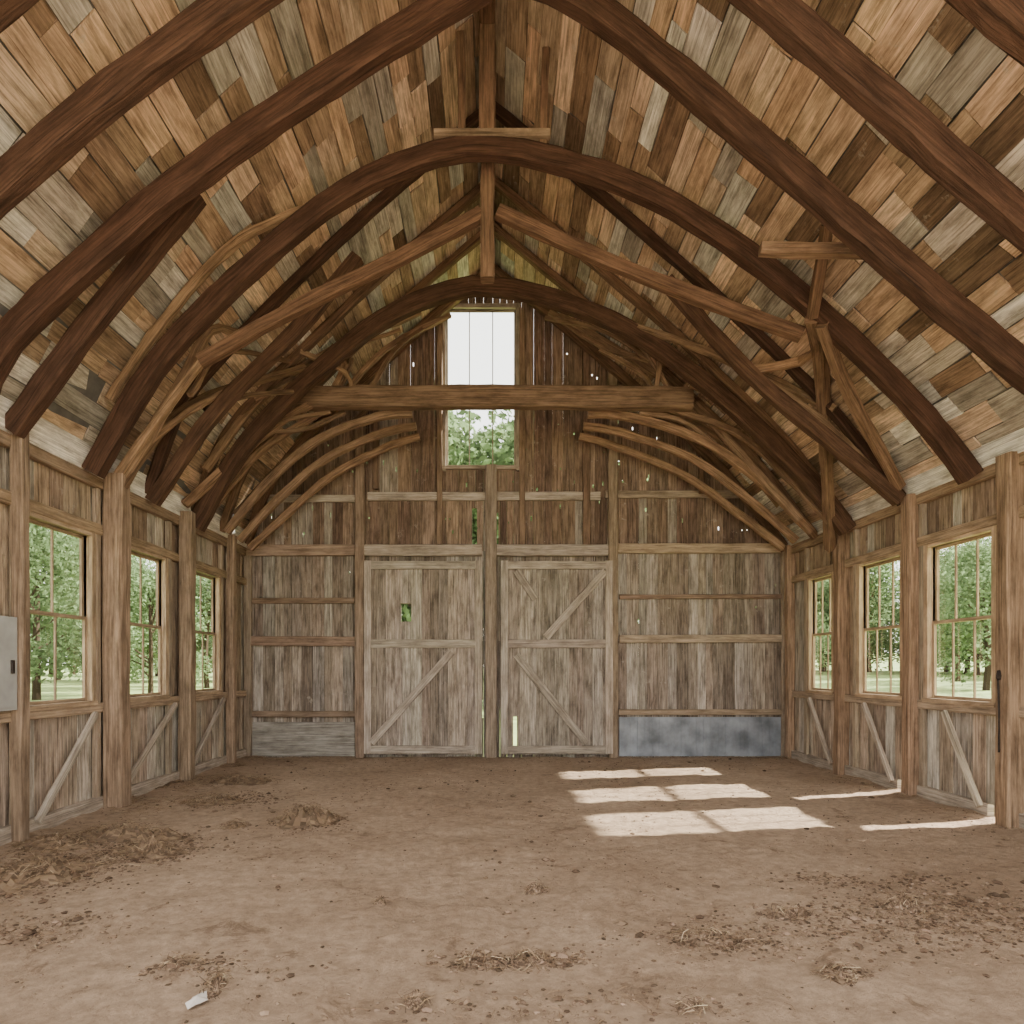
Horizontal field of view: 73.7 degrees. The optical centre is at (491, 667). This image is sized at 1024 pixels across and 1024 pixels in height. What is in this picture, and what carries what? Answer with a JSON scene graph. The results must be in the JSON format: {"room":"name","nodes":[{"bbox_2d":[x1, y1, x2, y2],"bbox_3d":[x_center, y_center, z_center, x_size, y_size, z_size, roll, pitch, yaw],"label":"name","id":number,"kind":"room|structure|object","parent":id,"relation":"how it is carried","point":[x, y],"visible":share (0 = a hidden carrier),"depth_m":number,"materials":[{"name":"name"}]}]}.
{"room":"farm building","nodes":[
{"label":"farm building","id":0,"kind":"room"},
{"bbox_2d":[0,445,243,826],"bbox_3d":[-4.475,-0.335,7.021,0.046,3.970,10.637,0,0,0],"label":"wall","id":1,"kind":"structure","parent":0,"point":[52,740],"depth_m":7.46,"materials":[{"name":"brown wood"}]},
{"bbox_2d":[0,616,16,710],"bbox_3d":[-4.350,-0.040,5.963,0.140,0.840,0.486,0,0,0],"label":"electrical box","id":2,"kind":"object","parent":1,"relation":"attached to","point":[8,625],"visible":1,"depth_m":6.08,"materials":[{"name":"metal"}]},
{"bbox_2d":[29,511,97,711],"bbox_3d":[-4.441,-0.545,6.980,0.142,1.960,1.190,0,0,0],"label":"frame","id":3,"kind":"object","parent":1,"relation":"attached to","point":[87,615],"visible":0.59,"depth_m":7.46,"materials":[{"name":"brown wood"}]},
{"bbox_2d":[34,712,98,823],"bbox_3d":[-4.360,0.991,7.036,0.057,1.028,1.023,0,0,0],"label":"brace","id":4,"kind":"object","parent":1,"relation":"attached to","point":[53,791],"visible":1,"depth_m":6.96,"materials":[{"name":"brown wood"}]},
{"bbox_2d":[0,395,246,845],"bbox_3d":[-4.410,-0.422,6.980,0.089,4.052,10.560,0,0,0],"label":"side wall framing","id":5,"kind":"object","parent":1,"relation":"attached to","point":[53,447],"depth_m":7.61,"materials":[{"name":"brown wood"}]},
{"bbox_2d":[130,546,169,701],"bbox_3d":[-4.441,-0.545,8.740,0.142,1.960,1.070,0,0,0],"label":"frame","id":6,"kind":"object","parent":1,"relation":"attached to","point":[163,630],"visible":0.62,"depth_m":9.17,"materials":[{"name":"brown wood"}]},
{"bbox_2d":[131,702,177,781],"bbox_3d":[-4.360,0.992,8.710,0.057,1.039,1.461,0,0,0],"label":"brace","id":7,"kind":"object","parent":1,"relation":"attached to","point":[157,733],"visible":0.8,"depth_m":8.77,"materials":[{"name":"brown wood"}]},
{"bbox_2d":[196,568,221,695],"bbox_3d":[-4.441,-0.545,10.540,0.142,1.960,1.070,0,0,0],"label":"frame","id":8,"kind":"object","parent":1,"relation":"attached to","point":[215,586],"visible":0.56,"depth_m":10.99,"materials":[{"name":"brown wood"}]},
{"bbox_2d":[195,697,225,764],"bbox_3d":[-4.360,0.989,10.485,0.057,1.034,1.316,0,0,0],"label":"brace","id":9,"kind":"object","parent":1,"relation":"attached to","point":[222,702],"visible":0.82,"depth_m":10.50,"materials":[{"name":"brown wood"}]},
{"bbox_2d":[0,756,1023,1023],"bbox_3d":[0.425,1.585,7.000,9.790,0.092,10.600,0,0,0],"label":"floor","id":10,"kind":"structure","parent":0,"point":[448,906],"depth_m":4.71,"materials":[{"name":"soil"}]},
{"bbox_2d":[9,433,29,841],"bbox_3d":[-4.339,-0.290,6.280,0.138,3.820,0.138,0,0,0],"label":"wall post","id":11,"kind":"object","parent":10,"relation":"on","point":[19,736],"visible":0.83,"depth_m":6.23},
{"bbox_2d":[0,853,113,897],"bbox_3d":[-3.510,1.548,5.288,1.018,0.170,1.143,0,0,27],"label":"clump","id":12,"kind":"object","parent":10,"relation":"on","point":[16,878],"visible":1,"depth_m":5.18,"materials":[{"name":"plant"}]},
{"bbox_2d":[11,831,105,852],"bbox_3d":[-3.914,1.563,6.179,0.870,0.138,0.620,0,0,0],"label":"clump","id":13,"kind":"object","parent":10,"relation":"on","point":[57,842],"visible":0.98,"depth_m":6.10,"materials":[{"name":"plant"}]},
{"bbox_2d":[102,472,131,807],"bbox_3d":[-4.285,-0.290,7.800,0.248,3.821,0.248,0,0,0],"label":"wall post","id":14,"kind":"object","parent":10,"relation":"on","point":[116,509],"visible":0.91,"depth_m":7.69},
{"bbox_2d":[114,360,202,474],"bbox_3d":[-3.789,-2.788,7.749,1.132,1.501,0.101,0,0,0],"label":"brace","id":15,"kind":"object","parent":14,"relation":"attached to","point":[142,440],"visible":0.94,"depth_m":7.71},
{"bbox_2d":[125,323,238,477],"bbox_3d":[-3.613,-3.196,8.059,1.415,2.114,0.432,0,0,-36],"label":"brace","id":16,"kind":"object","parent":14,"relation":"attached to","point":[202,341],"visible":0.56,"depth_m":7.91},
{"bbox_2d":[124,363,306,489],"bbox_3d":[-3.564,-3.183,8.867,0.303,2.440,2.733,0,0,35],"label":"brace","id":17,"kind":"object","parent":14,"relation":"attached to","point":[298,369],"visible":0.5,"depth_m":8.74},
{"bbox_2d":[67,822,196,843],"bbox_3d":[-3.417,1.536,6.438,1.342,0.189,0.444,0,0,0],"label":"clump","id":18,"kind":"object","parent":10,"relation":"on","point":[124,833],"visible":0.91,"depth_m":6.37,"materials":[{"name":"plant"}]},
{"bbox_2d":[110,834,189,860],"bbox_3d":[-2.952,1.544,5.902,0.732,0.210,0.400,0,0,0],"label":"clump","id":19,"kind":"object","parent":10,"relation":"on","point":[152,848],"visible":1,"depth_m":5.87,"materials":[{"name":"plant"}]},
{"bbox_2d":[155,951,213,968],"bbox_3d":[-1.639,1.571,3.650,0.315,0.068,0.196,0,0,0],"label":"clump","id":20,"kind":"object","parent":10,"relation":"on","point":[181,963],"visible":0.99,"depth_m":3.66,"materials":[{"name":"plant"}]},
{"bbox_2d":[178,511,195,780],"bbox_3d":[-4.309,-0.290,9.650,0.199,3.820,0.198,0,0,0],"label":"wall post","id":21,"kind":"object","parent":10,"relation":"on","point":[186,527],"visible":0.94,"depth_m":9.56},
{"bbox_2d":[191,970,230,999],"bbox_3d":[-1.388,1.564,3.398,0.183,0.108,0.290,0,0,-17],"label":"clump","id":22,"kind":"object","parent":10,"relation":"on","point":[216,986],"visible":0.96,"depth_m":3.38,"materials":[{"name":"plant"}]},
{"bbox_2d":[182,793,252,807],"bbox_3d":[-3.275,1.559,8.095,0.881,0.136,0.526,0,0,0],"label":"clump","id":23,"kind":"object","parent":10,"relation":"on","point":[223,799],"visible":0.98,"depth_m":8.03,"materials":[{"name":"plant"}]},
{"bbox_2d":[225,535,236,763],"bbox_3d":[-4.335,-0.290,11.350,0.159,3.821,0.156,0,0,0],"label":"wall post","id":24,"kind":"object","parent":10,"relation":"on","point":[231,549],"visible":0.92,"depth_m":11.29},
{"bbox_2d":[200,775,280,785],"bbox_3d":[-3.538,1.566,9.594,1.182,0.125,0.720,0,0,0],"label":"clump","id":25,"kind":"object","parent":10,"relation":"on","point":[242,780],"visible":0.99,"depth_m":9.50,"materials":[{"name":"plant"}]},
{"bbox_2d":[268,801,346,829],"bbox_3d":[-1.927,1.497,7.095,0.866,0.237,0.693,0,0,0],"label":"clump","id":26,"kind":"object","parent":10,"relation":"on","point":[300,816],"visible":0.99,"depth_m":6.97,"materials":[{"name":"plant"}]},
{"bbox_2d":[394,986,436,1012],"bbox_3d":[-0.374,1.578,3.261,0.210,0.090,0.182,0,0,0],"label":"clump","id":27,"kind":"object","parent":10,"relation":"on","point":[413,1003],"visible":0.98,"depth_m":3.25,"materials":[{"name":"plant"}]},
{"bbox_2d":[445,947,494,970],"bbox_3d":[-0.122,1.571,3.700,0.286,0.093,0.218,0,0,0],"label":"clump","id":28,"kind":"object","parent":10,"relation":"on","point":[470,963],"visible":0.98,"depth_m":3.67,"materials":[{"name":"plant"}]},
{"bbox_2d":[0,757,1023,1023],"bbox_3d":[0.424,1.589,7.441,9.566,0.100,9.500,0,0,0],"label":"debris","id":29,"kind":"object","parent":10,"relation":"on","point":[29,931],"visible":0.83,"depth_m":4.23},
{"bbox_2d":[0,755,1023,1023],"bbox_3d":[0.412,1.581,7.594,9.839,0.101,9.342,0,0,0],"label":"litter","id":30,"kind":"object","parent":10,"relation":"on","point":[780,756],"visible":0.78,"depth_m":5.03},
{"bbox_2d":[491,943,553,971],"bbox_3d":[0.173,1.582,3.729,0.371,0.106,0.222,0,0,0],"label":"clump","id":31,"kind":"object","parent":10,"relation":"on","point":[533,960],"visible":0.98,"depth_m":3.71,"materials":[{"name":"plant"}]},
{"bbox_2d":[667,993,715,1017],"bbox_3d":[0.924,1.577,3.189,0.206,0.085,0.186,0,0,-27],"label":"clump","id":32,"kind":"object","parent":10,"relation":"on","point":[695,1008],"visible":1,"depth_m":3.18,"materials":[{"name":"plant"}]},
{"bbox_2d":[672,925,753,950],"bbox_3d":[1.280,1.566,3.992,0.492,0.116,0.357,0,0,0],"label":"clump","id":33,"kind":"object","parent":10,"relation":"on","point":[701,938],"visible":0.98,"depth_m":3.96,"materials":[{"name":"plant"}]},
{"bbox_2d":[784,545,795,757],"bbox_3d":[5.232,-0.265,12.001,0.158,3.770,0.156,0,0,0],"label":"wall post","id":34,"kind":"object","parent":10,"relation":"on","point":[789,558],"visible":0.9,"depth_m":11.94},
{"bbox_2d":[760,902,821,920],"bbox_3d":[1.932,1.575,4.419,0.384,0.110,0.272,0,0,0],"label":"clump","id":35,"kind":"object","parent":10,"relation":"on","point":[781,915],"visible":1,"depth_m":4.39,"materials":[{"name":"plant"}]},
{"bbox_2d":[806,959,871,985],"bbox_3d":[1.804,1.576,3.559,0.318,0.099,0.282,0,0,0],"label":"clump","id":36,"kind":"object","parent":10,"relation":"on","point":[846,974],"visible":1,"depth_m":3.54,"materials":[{"name":"plant"}]},
{"bbox_2d":[833,532,849,774],"bbox_3d":[5.233,-0.265,10.219,0.198,3.770,0.196,0,0,0],"label":"wall post","id":37,"kind":"object","parent":10,"relation":"on","point":[841,671],"visible":0.86,"depth_m":10.14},
{"bbox_2d":[804,225,905,552],"bbox_3d":[4.499,-3.070,8.366,1.011,2.682,4.069,0,0,29],"label":"strut","id":38,"kind":"object","parent":37,"relation":"attached to","point":[825,354],"visible":0.9,"depth_m":8.08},
{"bbox_2d":[881,889,927,915],"bbox_3d":[2.739,1.540,4.526,0.310,0.160,0.292,0,0,-38],"label":"clump","id":39,"kind":"object","parent":10,"relation":"on","point":[909,906],"visible":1,"depth_m":4.49,"materials":[{"name":"plant"}]},
{"bbox_2d":[901,493,918,794],"bbox_3d":[5.231,-0.265,8.501,0.206,3.770,0.206,0,0,0],"label":"wall post","id":40,"kind":"object","parent":10,"relation":"on","point":[909,507],"visible":0.68,"depth_m":8.41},
{"bbox_2d":[995,451,1023,828],"bbox_3d":[5.229,-0.265,6.880,0.217,3.770,0.216,0,0,0],"label":"wall post","id":41,"kind":"object","parent":10,"relation":"on","point":[1009,627],"visible":0.95,"depth_m":6.79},
{"bbox_2d":[0,0,1023,535],"bbox_3d":[0.496,-4.486,6.726,10.584,5.522,11.244,0,0,0],"label":"ceiling","id":42,"kind":"structure","parent":0,"point":[582,91],"depth_m":6.97,"materials":[{"name":"brown wood"}]},
{"bbox_2d":[5,195,861,438],"bbox_3d":[-0.339,-3.229,6.330,8.201,2.271,0.295,0,0,-2],"label":"truss","id":43,"kind":"object","parent":42,"relation":"attached to","point":[58,367],"visible":0.83,"depth_m":6.13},
{"bbox_2d":[479,0,494,23],"bbox_3d":[-0.046,-6.994,6.990,0.185,0.283,10.580,0,0,0],"label":"ridge beam","id":44,"kind":"structure","parent":42,"relation":"attached to","point":[486,14],"depth_m":7.17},
{"bbox_2d":[195,163,804,368],"bbox_3d":[0.068,-5.202,7.739,6.835,3.596,0.251,0,0,1],"label":"truss","id":45,"kind":"object","parent":44,"relation":"attached to","point":[483,217],"visible":0.88,"depth_m":7.69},
{"bbox_2d":[0,0,1023,394],"bbox_3d":[0.379,-4.496,5.800,9.690,5.209,0.187,0,0,0],"label":"roof beam","id":46,"kind":"structure","parent":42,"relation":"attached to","point":[409,29],"depth_m":5.72,"materials":[{"name":"wood"}]},
{"bbox_2d":[0,0,1023,253],"bbox_3d":[0.381,-4.500,4.880,9.689,5.200,0.187,0,0,0],"label":"roof beam","id":47,"kind":"structure","parent":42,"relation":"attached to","point":[202,27],"depth_m":4.80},
{"bbox_2d":[0,0,1023,66],"bbox_3d":[0.377,-4.500,4.000,9.693,5.201,0.187,0,0,0],"label":"truss","id":48,"kind":"object","parent":42,"relation":"attached to","point":[1001,22],"visible":1,"depth_m":4.01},
{"bbox_2d":[244,264,787,552],"bbox_3d":[0.416,-4.599,12.100,9.694,5.096,0.134,0,0,0],"label":"rafter","id":49,"kind":"object","parent":42,"relation":"attached to","point":[607,363],"visible":0.45,"depth_m":12.04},
{"bbox_2d":[223,384,814,551],"bbox_3d":[0.424,-3.198,11.195,9.341,2.348,1.425,0,0,0],"label":"truss","id":50,"kind":"object","parent":42,"relation":"attached to","point":[399,401],"visible":0.95,"depth_m":10.75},
{"bbox_2d":[181,384,358,507],"bbox_3d":[-3.248,-3.321,10.221,2.555,2.142,0.381,0,0,-24],"label":"brace","id":51,"kind":"object","parent":50,"relation":"attached to","point":[208,483],"visible":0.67,"depth_m":9.76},
{"bbox_2d":[370,320,430,384],"bbox_3d":[-1.487,-5.109,11.127,1.245,1.491,0.167,0,0,-43],"label":"brace","id":52,"kind":"object","parent":50,"relation":"attached to","point":[417,332],"visible":0.93,"depth_m":11.03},
{"bbox_2d":[218,312,450,506],"bbox_3d":[-2.469,-4.239,10.970,3.784,3.576,0.158,0,0,-19],"label":"brace","id":53,"kind":"object","parent":52,"relation":"attached to","point":[277,438],"visible":0.69,"depth_m":10.79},
{"bbox_2d":[598,348,652,385],"bbox_3d":[2.218,-4.823,11.088,1.077,1.030,0.180,0,0,43],"label":"brace","id":54,"kind":"object","parent":50,"relation":"attached to","point":[606,353],"visible":0.84,"depth_m":11.12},
{"bbox_2d":[639,411,738,471],"bbox_3d":[3.181,-3.619,10.905,1.782,0.856,0.067,0,0,-13],"label":"brace","id":55,"kind":"object","parent":50,"relation":"attached to","point":[665,416],"visible":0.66,"depth_m":10.82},
{"bbox_2d":[668,412,826,523],"bbox_3d":[3.802,-3.141,10.470,2.561,2.118,0.357,0,0,22],"label":"brace","id":56,"kind":"object","parent":50,"relation":"attached to","point":[735,432],"visible":0.74,"depth_m":10.48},
{"bbox_2d":[220,222,818,539],"bbox_3d":[0.419,-4.611,11.000,9.690,5.094,0.124,0,0,0],"label":"rafter","id":57,"kind":"object","parent":42,"relation":"attached to","point":[503,235],"visible":0.41,"depth_m":10.95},
{"bbox_2d":[244,410,345,433],"bbox_3d":[-3.017,-3.814,10.565,1.541,0.595,0.086,0,0,-28],"label":"brace","id":58,"kind":"object","parent":57,"relation":"attached to","point":[324,421],"visible":0.74,"depth_m":10.67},
{"bbox_2d":[548,310,648,363],"bbox_3d":[1.808,-5.579,11.525,1.849,1.338,0.261,0,0,30],"label":"brace","id":59,"kind":"object","parent":57,"relation":"attached to","point":[623,353],"visible":0.6,"depth_m":11.59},
{"bbox_2d":[589,323,668,385],"bbox_3d":[2.169,-4.965,10.826,1.270,1.275,0.130,0,0,19],"label":"brace","id":60,"kind":"object","parent":57,"relation":"attached to","point":[652,361],"visible":0.36,"depth_m":10.69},
{"bbox_2d":[544,315,648,361],"bbox_3d":[1.690,-5.307,11.005,1.707,0.926,0.071,0,0,14],"label":"brace","id":61,"kind":"object","parent":60,"relation":"attached to","point":[547,318],"visible":0.97,"depth_m":11.02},
{"bbox_2d":[558,313,803,522],"bbox_3d":[2.982,-4.145,11.101,3.847,3.774,0.176,0,0,16],"label":"brace","id":62,"kind":"object","parent":57,"relation":"attached to","point":[790,509],"visible":0.7,"depth_m":10.82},
{"bbox_2d":[191,175,851,517],"bbox_3d":[0.421,-4.611,9.950,9.684,5.102,0.124,0,0,0],"label":"rafter","id":63,"kind":"object","parent":42,"relation":"attached to","point":[627,292],"visible":0.64,"depth_m":9.90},
{"bbox_2d":[187,349,291,396],"bbox_3d":[-3.244,-3.829,8.944,0.096,1.300,2.032,0,0,18],"label":"brace","id":64,"kind":"object","parent":63,"relation":"attached to","point":[196,385],"visible":0.57,"depth_m":8.21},
{"bbox_2d":[201,312,421,472],"bbox_3d":[-2.646,-4.228,10.310,3.217,2.896,0.242,0,0,-21],"label":"brace","id":65,"kind":"object","parent":63,"relation":"attached to","point":[222,445],"visible":0.43,"depth_m":9.84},
{"bbox_2d":[254,328,400,402],"bbox_3d":[-2.470,-4.662,10.461,2.283,1.618,0.119,0,0,-30],"label":"brace","id":66,"kind":"object","parent":63,"relation":"attached to","point":[284,383],"visible":0.38,"depth_m":10.12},
{"bbox_2d":[192,275,855,535],"bbox_3d":[0.420,-3.788,9.900,9.652,3.732,0.200,0,0,0],"label":"truss","id":67,"kind":"object","parent":63,"relation":"attached to","point":[766,437],"visible":0.96,"depth_m":9.81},
{"bbox_2d":[637,323,837,411],"bbox_3d":[3.092,-4.156,9.393,2.974,1.914,0.420,0,0,27],"label":"brace","id":68,"kind":"object","parent":67,"relation":"attached to","point":[799,392],"visible":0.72,"depth_m":9.56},
{"bbox_2d":[145,102,905,505],"bbox_3d":[0.422,-4.609,8.650,9.683,5.098,0.134,0,0,0],"label":"rafter","id":69,"kind":"object","parent":42,"relation":"attached to","point":[505,117],"visible":0.45,"depth_m":8.59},
{"bbox_2d":[145,251,905,506],"bbox_3d":[0.395,-3.643,8.629,9.530,3.217,0.208,0,0,1],"label":"truss","id":70,"kind":"object","parent":69,"relation":"attached to","point":[294,332],"visible":0.88,"depth_m":8.58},
{"bbox_2d":[153,390,221,442],"bbox_3d":[-3.572,-3.251,8.529,0.159,1.296,1.520,0,0,28],"label":"brace","id":71,"kind":"object","parent":70,"relation":"attached to","point":[201,404],"visible":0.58,"depth_m":8.22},
{"bbox_2d":[755,350,811,373],"bbox_3d":[3.631,-3.756,8.369,0.378,0.135,1.030,0,0,-40],"label":"brace","id":72,"kind":"object","parent":70,"relation":"attached to","point":[786,364],"visible":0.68,"depth_m":8.46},
{"bbox_2d":[768,378,871,463],"bbox_3d":[4.076,-3.050,8.641,1.926,1.623,0.121,0,0,1],"label":"brace","id":73,"kind":"object","parent":69,"relation":"attached to","point":[816,414],"visible":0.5,"depth_m":8.61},
{"bbox_2d":[82,23,983,484],"bbox_3d":[0.425,-4.494,7.350,9.632,5.013,0.190,0,0,0],"label":"truss","id":74,"kind":"object","parent":42,"relation":"attached to","point":[530,148],"visible":0.99,"depth_m":7.27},
{"bbox_2d":[105,204,303,402],"bbox_3d":[-2.878,-4.022,7.400,2.602,2.292,0.110,0,0,0],"label":"brace","id":75,"kind":"object","parent":74,"relation":"attached to","point":[224,252],"visible":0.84,"depth_m":7.36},
{"bbox_2d":[659,412,778,507],"bbox_3d":[3.626,-3.570,11.381,2.302,1.873,0.124,0,0,10],"label":"brace","id":76,"kind":"object","parent":42,"relation":"attached to","point":[705,428],"visible":0.25,"depth_m":11.34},
{"bbox_2d":[0,0,1023,525],"bbox_3d":[0.500,-4.543,7.040,10.500,5.515,10.880,0,0,0],"label":"shingle roof","id":77,"kind":"structure","parent":0,"point":[95,384],"depth_m":6.88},
{"bbox_2d":[252,298,780,757],"bbox_3d":[0.426,-2.783,12.304,9.847,8.866,0.048,0,0,0],"label":"wall","id":78,"kind":"structure","parent":0,"point":[744,675],"depth_m":12.29,"materials":[{"name":"brown wood"}]},
{"bbox_2d":[252,722,354,755],"bbox_3d":[-3.407,1.275,12.261,1.888,0.609,0.031,0,0,0],"label":"board","id":79,"kind":"object","parent":78,"relation":"attached to","point":[268,738],"visible":1,"depth_m":12.24,"materials":[{"name":"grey wood"}]},
{"bbox_2d":[365,569,474,754],"bbox_3d":[-1.221,-0.183,12.175,2.083,3.446,0.043,0,0,0],"label":"boards","id":80,"kind":"object","parent":78,"relation":"attached to","point":[442,601],"visible":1,"depth_m":12.16,"materials":[{"name":"brown wood"}]},
{"bbox_2d":[364,560,481,753],"bbox_3d":[-1.223,-0.192,12.129,2.101,3.429,0.048,0,0,0],"label":"braces","id":81,"kind":"object","parent":80,"relation":"attached to","point":[369,643],"visible":1,"depth_m":12.11,"materials":[{"name":"brown wood"}]},
{"bbox_2d":[442,303,519,470],"bbox_3d":[-0.198,-5.034,12.271,1.409,2.991,0.142,0,0,0],"label":"frame","id":82,"kind":"object","parent":78,"relation":"attached to","point":[499,306],"visible":0.55,"depth_m":12.22,"materials":[{"name":"brown wood"}]},
{"bbox_2d":[243,307,784,757],"bbox_3d":[0.424,-2.418,12.198,9.802,8.037,0.167,0,0,0],"label":"end wall framing","id":83,"kind":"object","parent":78,"relation":"attached to","point":[360,550],"depth_m":12.19,"materials":[{"name":"brown wood"}]},
{"bbox_2d":[501,569,608,754],"bbox_3d":[1.152,-0.183,12.176,1.975,3.446,0.045,0,0,0],"label":"boards","id":84,"kind":"object","parent":78,"relation":"attached to","point":[575,677],"visible":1,"depth_m":12.16,"materials":[{"name":"brown wood"}]},
{"bbox_2d":[501,561,612,753],"bbox_3d":[1.151,-0.192,12.128,1.993,3.429,0.048,0,0,0],"label":"braces","id":85,"kind":"object","parent":84,"relation":"attached to","point":[607,643],"visible":1,"depth_m":12.11,"materials":[{"name":"brown wood"}]},
{"bbox_2d":[619,717,780,755],"bbox_3d":[3.794,1.230,12.256,3.021,0.699,0.036,0,0,0],"label":"metal sheet","id":86,"kind":"object","parent":78,"relation":"attached to","point":[638,736],"visible":0.95,"depth_m":12.25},
{"bbox_2d":[795,477,995,815],"bbox_3d":[5.324,-0.300,7.021,0.049,3.900,10.637,0,0,0],"label":"wall","id":87,"kind":"structure","parent":0,"point":[976,733],"depth_m":8.89,"materials":[{"name":"brown wood"}]},
{"bbox_2d":[805,571,833,694],"bbox_3d":[5.291,-0.545,10.925,0.142,1.960,0.900,0,0,0],"label":"frame","id":88,"kind":"object","parent":87,"relation":"attached to","point":[811,589],"visible":0.73,"depth_m":11.26,"materials":[{"name":"brown wood"}]},
{"bbox_2d":[807,697,832,764],"bbox_3d":[5.210,0.990,10.862,0.056,1.025,0.786,0,0,0],"label":"brace","id":89,"kind":"object","parent":87,"relation":"attached to","point":[809,699],"visible":0.99,"depth_m":10.83,"materials":[{"name":"brown wood"}]},
{"bbox_2d":[861,702,893,782],"bbox_3d":[5.210,0.990,9.239,0.057,1.023,0.735,0,0,0],"label":"brace","id":90,"kind":"object","parent":87,"relation":"attached to","point":[864,706],"visible":1,"depth_m":9.21,"materials":[{"name":"brown wood"}]},
{"bbox_2d":[855,552,901,699],"bbox_3d":[5.291,-0.545,9.265,0.142,1.960,1.120,0,0,0],"label":"frame","id":91,"kind":"object","parent":87,"relation":"attached to","point":[861,634],"visible":0.69,"depth_m":9.64,"materials":[{"name":"brown wood"}]},
{"bbox_2d":[783,428,1023,828],"bbox_3d":[5.260,-0.423,6.980,0.089,4.054,10.560,0,0,0],"label":"side wall framing","id":92,"kind":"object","parent":87,"relation":"attached to","point":[936,483],"depth_m":8.37,"materials":[{"name":"brown wood"}]},
{"bbox_2d":[922,525,996,707],"bbox_3d":[5.291,-0.545,7.695,0.142,1.960,1.200,0,0,0],"label":"frame","id":93,"kind":"object","parent":87,"relation":"attached to","point":[930,695],"visible":0.71,"depth_m":7.87,"materials":[{"name":"brown wood"}]},
{"bbox_2d":[941,710,982,807],"bbox_3d":[5.211,0.990,7.588,0.055,1.018,0.637,0,0,0],"label":"brace","id":94,"kind":"object","parent":87,"relation":"attached to","point":[975,795],"visible":1,"depth_m":7.55,"materials":[{"name":"brown wood"}]},
{"label":"outside","id":95,"kind":"structure","parent":0,"visible":0},
{"bbox_2d":[30,653,990,756],"bbox_3d":[0.000,-1.540,60.000,300.000,6.401,280.000,0,0,0],"label":"lawn","id":96,"kind":"structure","parent":95,"point":[66,689],"depth_m":45.53,"materials":[{"name":"green plant"}]},
{"bbox_2d":[30,585,70,679],"bbox_3d":[-40.703,-3.425,63.318,10.241,10.257,10.862,0,0,19],"label":"tree","id":97,"kind":"object","parent":96,"relation":"on","point":[41,595],"visible":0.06,"depth_m":61.02,"materials":[{"name":"green plant"}]},
{"bbox_2d":[29,523,81,682],"bbox_3d":[-18.217,-2.460,25.736,5.988,9.263,5.770,0,0,-33],"label":"tree","id":98,"kind":"object","parent":96,"relation":"on","point":[39,558],"visible":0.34,"depth_m":26.29,"materials":[{"name":"green plant"}]},
{"bbox_2d":[30,527,135,699],"bbox_3d":[-21.911,-2.963,33.006,8.435,10.227,6.696,0,0,-29],"label":"tree","id":99,"kind":"object","parent":96,"relation":"on","point":[43,654],"visible":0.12,"depth_m":32.67,"materials":[{"name":"green plant"}]},
{"bbox_2d":[40,537,157,680],"bbox_3d":[-29.622,-4.524,51.715,7.912,13.077,8.349,0,0,-36],"label":"tree","id":100,"kind":"object","parent":96,"relation":"on","point":[51,634],"visible":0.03,"depth_m":50.28,"materials":[{"name":"green plant"}]},
{"bbox_2d":[61,555,157,679],"bbox_3d":[-23.564,-3.417,43.891,8.261,10.898,6.361,0,0,20],"label":"tree","id":101,"kind":"object","parent":96,"relation":"on","point":[134,564],"visible":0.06,"depth_m":43.55,"materials":[{"name":"green plant"}]},
{"bbox_2d":[130,559,210,692],"bbox_3d":[-19.070,-2.071,37.994,6.429,8.182,5.034,0,0,-29],"label":"tree","id":102,"kind":"object","parent":96,"relation":"on","point":[148,590],"visible":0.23,"depth_m":37.87,"materials":[{"name":"green plant"}]},
{"bbox_2d":[153,576,212,687],"bbox_3d":[-19.971,-2.643,48.079,5.982,9.204,7.794,0,0,-4],"label":"tree","id":103,"kind":"object","parent":96,"relation":"on","point":[204,593],"visible":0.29,"depth_m":47.51,"materials":[{"name":"green plant"}]},
{"bbox_2d":[303,384,497,621],"bbox_3d":[-3.373,-4.436,27.054,9.749,13.679,8.453,0,0,2],"label":"tree","id":104,"kind":"object","parent":96,"relation":"on","point":[453,420],"visible":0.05,"depth_m":26.20,"materials":[{"name":"green plant"}]},
{"bbox_2d":[401,410,560,657],"bbox_3d":[-0.017,-4.461,28.991,9.455,13.731,10.416,0,0,-18],"label":"tree","id":105,"kind":"object","parent":96,"relation":"on","point":[505,453],"visible":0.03,"depth_m":25.82,"materials":[{"name":"green plant"}]},
{"bbox_2d":[755,597,830,667],"bbox_3d":[22.056,-3.530,51.926,7.571,9.716,5.553,0,0,33],"label":"tree","id":106,"kind":"object","parent":96,"relation":"on","point":[819,620],"visible":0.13,"depth_m":50.38,"materials":[{"name":"green plant"}]},
{"bbox_2d":[815,579,894,668],"bbox_3d":[28.879,-3.728,58.296,9.617,9.420,8.017,0,0,31],"label":"tree","id":107,"kind":"object","parent":96,"relation":"on","point":[819,584],"visible":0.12,"depth_m":56.73,"materials":[{"name":"green plant"}]},
{"bbox_2d":[815,560,899,670],"bbox_3d":[29.908,-4.813,55.438,7.105,11.987,8.026,0,0,2],"label":"tree","id":108,"kind":"object","parent":96,"relation":"on","point":[886,569],"visible":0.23,"depth_m":53.91,"materials":[{"name":"green plant"}]},
{"bbox_2d":[827,576,899,671],"bbox_3d":[33.362,-3.790,60.282,9.266,9.450,11.660,0,0,41],"label":"tree","id":109,"kind":"object","parent":96,"relation":"on","point":[870,648],"visible":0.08,"depth_m":59.31,"materials":[{"name":"green plant"}]},
{"bbox_2d":[895,539,990,681],"bbox_3d":[30.184,-3.385,44.179,5.487,9.618,6.598,0,0,-41],"label":"tree","id":110,"kind":"object","parent":96,"relation":"on","point":[950,551],"visible":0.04,"depth_m":43.92,"materials":[{"name":"green plant"}]},
{"bbox_2d":[937,538,990,690],"bbox_3d":[25.659,-2.668,35.850,6.586,8.718,6.211,0,0,-7],"label":"tree","id":111,"kind":"object","parent":96,"relation":"on","point":[966,578],"visible":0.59,"depth_m":35.87,"materials":[{"name":"green plant"}]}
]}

